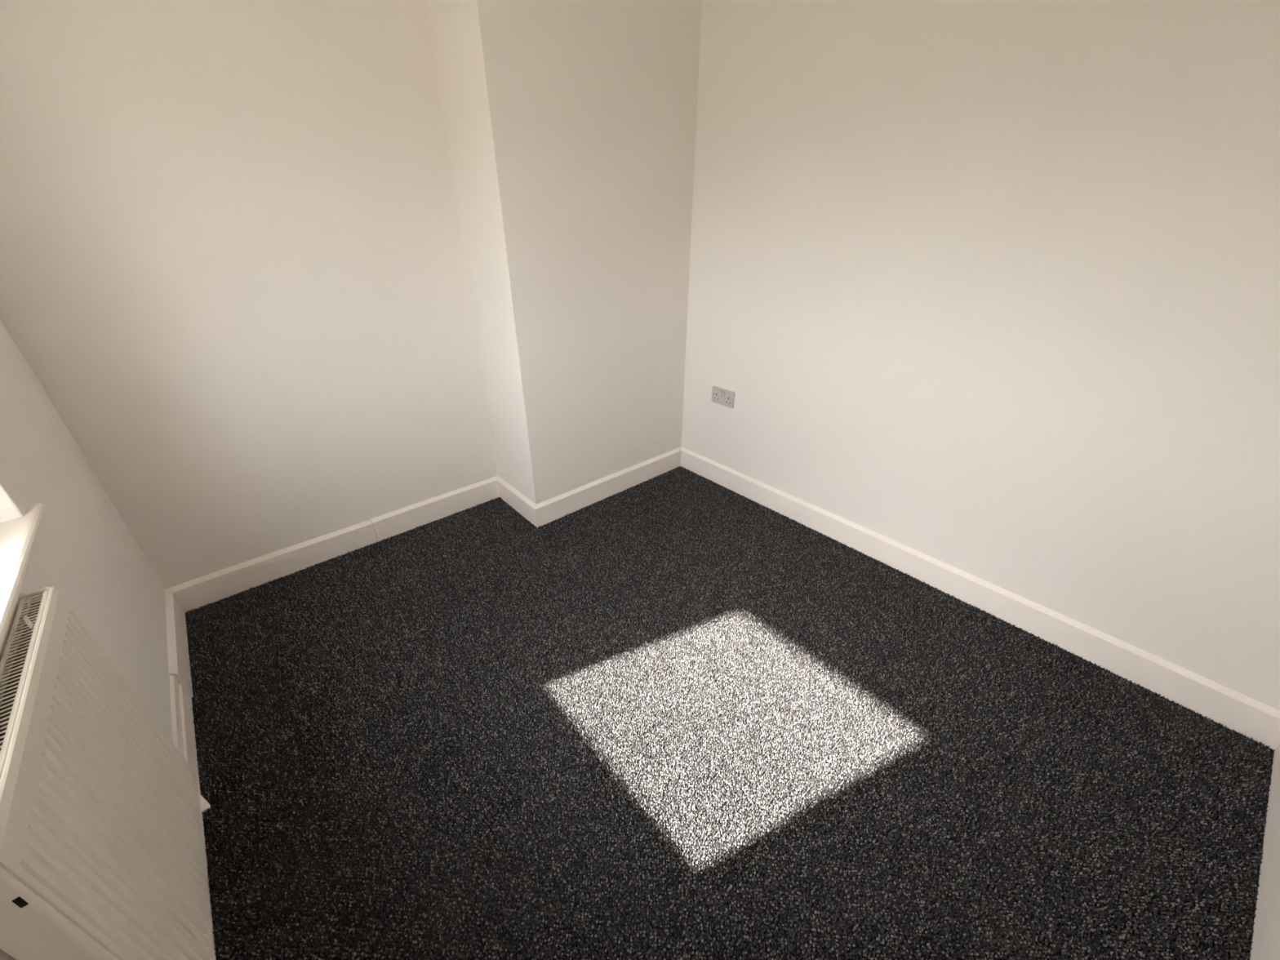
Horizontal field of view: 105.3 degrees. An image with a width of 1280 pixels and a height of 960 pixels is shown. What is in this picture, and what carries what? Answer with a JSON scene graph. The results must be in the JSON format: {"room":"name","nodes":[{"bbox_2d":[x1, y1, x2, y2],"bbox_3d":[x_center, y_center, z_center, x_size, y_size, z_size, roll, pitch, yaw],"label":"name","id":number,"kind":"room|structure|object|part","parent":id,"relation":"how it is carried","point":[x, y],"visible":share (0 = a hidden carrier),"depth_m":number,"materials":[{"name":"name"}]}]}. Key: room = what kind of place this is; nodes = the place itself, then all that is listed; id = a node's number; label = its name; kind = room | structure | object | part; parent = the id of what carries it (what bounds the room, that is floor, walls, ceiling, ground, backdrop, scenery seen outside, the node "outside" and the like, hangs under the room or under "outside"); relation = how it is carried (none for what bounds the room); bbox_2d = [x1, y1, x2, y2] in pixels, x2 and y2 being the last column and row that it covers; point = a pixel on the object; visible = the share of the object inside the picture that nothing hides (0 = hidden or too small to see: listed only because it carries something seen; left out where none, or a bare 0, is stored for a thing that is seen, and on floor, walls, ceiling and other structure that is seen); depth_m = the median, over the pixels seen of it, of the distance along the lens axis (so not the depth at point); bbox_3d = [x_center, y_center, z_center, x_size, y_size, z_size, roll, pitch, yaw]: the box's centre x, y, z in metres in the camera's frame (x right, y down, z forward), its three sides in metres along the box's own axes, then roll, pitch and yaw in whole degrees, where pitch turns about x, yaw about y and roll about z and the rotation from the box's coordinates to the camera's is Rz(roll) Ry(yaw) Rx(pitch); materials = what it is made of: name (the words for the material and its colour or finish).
{"room":"empty bedroom","nodes":[
{"label":"empty bedroom","id":0,"kind":"room"},
{"bbox_2d":[0,317,173,959],"bbox_3d":[-0.858,-0.008,0.315,0.120,2.424,2.895,-23,36,-36],"label":"wall","id":1,"kind":"structure","parent":0,"point":[85,550],"depth_m":1.28,"materials":[{"name":"paint"}]},
{"bbox_2d":[0,502,48,652],"bbox_3d":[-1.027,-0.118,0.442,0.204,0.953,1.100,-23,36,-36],"label":"windowsill","id":2,"kind":"structure","parent":1,"relation":"in","point":[19,536],"depth_m":0.92,"materials":[{"name":"white plastic"}]},
{"bbox_2d":[0,586,212,959],"bbox_3d":[-0.909,0.577,0.846,0.050,0.615,0.595,-23,36,-36],"label":"radiator","id":3,"kind":"object","parent":1,"relation":"attached to","point":[101,851],"visible":1,"depth_m":0.76,"materials":[{"name":"white metal"}]},
{"bbox_2d":[0,591,48,778],"bbox_3d":[-0.909,0.320,0.706,0.036,0.024,0.566,-23,36,-36],"label":"grille","id":4,"kind":"object","parent":3,"relation":"attached to","point":[24,664],"depth_m":0.73,"materials":[{"name":"white metal"}]},
{"bbox_3d":[-1.102,0.470,1.037,0.036,0.610,0.012,-23,36,-36],"label":"panel","id":5,"kind":"part","parent":3,"relation":"part of","materials":[{"name":"white metal"}]},
{"bbox_3d":[-0.715,0.679,0.657,0.042,0.611,0.014,-23,36,-36],"label":"panel","id":6,"kind":"part","parent":3,"relation":"part of","materials":[{"name":"white metal"}]},
{"bbox_2d":[164,588,216,959],"bbox_3d":[-0.869,0.940,0.977,0.030,0.123,2.695,-23,36,-36],"label":"baseboard","id":7,"kind":"structure","parent":1,"relation":"attached to","point":[179,668],"depth_m":1.48,"materials":[{"name":"white paint"}]},
{"bbox_2d":[0,0,497,588],"bbox_3d":[-1.471,-0.758,1.679,1.683,2.424,0.250,-23,36,-36],"label":"wall","id":8,"kind":"structure","parent":0,"point":[232,266],"depth_m":1.65,"materials":[{"name":"paint"}]},
{"bbox_2d":[165,475,499,613],"bbox_3d":[-1.254,0.244,2.245,1.371,0.121,0.020,-23,36,-36],"label":"baseboard","id":9,"kind":"structure","parent":8,"relation":"attached to","point":[222,584],"depth_m":2.14,"materials":[{"name":"white paint"}]},
{"bbox_2d":[422,0,702,504],"bbox_3d":[-0.337,-1.113,2.332,1.001,2.424,0.640,-23,36,-36],"label":"wall","id":10,"kind":"structure","parent":0,"point":[570,126],"depth_m":2.01,"materials":[{"name":"paint"}]},
{"bbox_2d":[496,475,537,527],"bbox_3d":[-0.632,0.105,2.501,0.018,0.121,0.408,-23,36,-36],"label":"baseboard","id":11,"kind":"structure","parent":10,"relation":"attached to","point":[508,494],"depth_m":2.48,"materials":[{"name":"white paint"}]},
{"bbox_2d":[534,446,681,528],"bbox_3d":[-0.127,0.017,2.664,1.018,0.121,0.018,-23,36,-36],"label":"baseboard","id":12,"kind":"structure","parent":10,"relation":"attached to","point":[547,511],"depth_m":2.60,"materials":[{"name":"white paint"}]},
{"bbox_2d":[185,468,1273,959],"bbox_3d":[0.072,0.729,1.647,2.954,0.146,3.511,-23,36,-36],"label":"floor","id":13,"kind":"structure","parent":0,"point":[473,868],"depth_m":1.28,"materials":[{"name":"black carpet"}]},
{"bbox_2d":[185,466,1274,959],"bbox_3d":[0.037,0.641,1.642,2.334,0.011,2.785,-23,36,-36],"label":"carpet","id":14,"kind":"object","parent":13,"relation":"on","point":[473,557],"visible":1,"depth_m":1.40,"materials":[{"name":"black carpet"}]},
{"bbox_2d":[681,0,1279,710],"bbox_3d":[1.181,-0.758,1.689,0.300,2.424,3.071,-23,36,-36],"label":"wall","id":15,"kind":"structure","parent":0,"point":[988,290],"depth_m":1.54,"materials":[{"name":"paint"}]},
{"bbox_2d":[711,386,734,408],"bbox_3d":[0.433,-0.435,2.561,0.014,0.086,0.146,-23,36,-36],"label":"wall socket","id":16,"kind":"object","parent":15,"relation":"attached to","point":[721,396],"visible":1,"depth_m":2.56,"materials":[{"name":"grey plastic"}]},
{"bbox_2d":[680,447,1279,749],"bbox_3d":[1.044,0.292,2.167,0.018,0.121,2.421,-23,36,-36],"label":"baseboard","id":17,"kind":"structure","parent":15,"relation":"attached to","point":[1242,713],"depth_m":1.78,"materials":[{"name":"white paint"}]},
{"bbox_3d":[0.904,0.174,-0.011,2.684,2.424,0.432,-23,36,-36],"label":"wall","id":18,"kind":"structure","parent":0,"visible":0},
{"bbox_2d":[1249,744,1279,959],"bbox_3d":[0.927,1.076,0.737,2.357,0.121,0.018,-21,35,-33],"label":"baseboard","id":19,"kind":"structure","parent":18,"relation":"attached to","point":[1265,945],"depth_m":1.09,"materials":[{"name":"white paint"}]}
]}

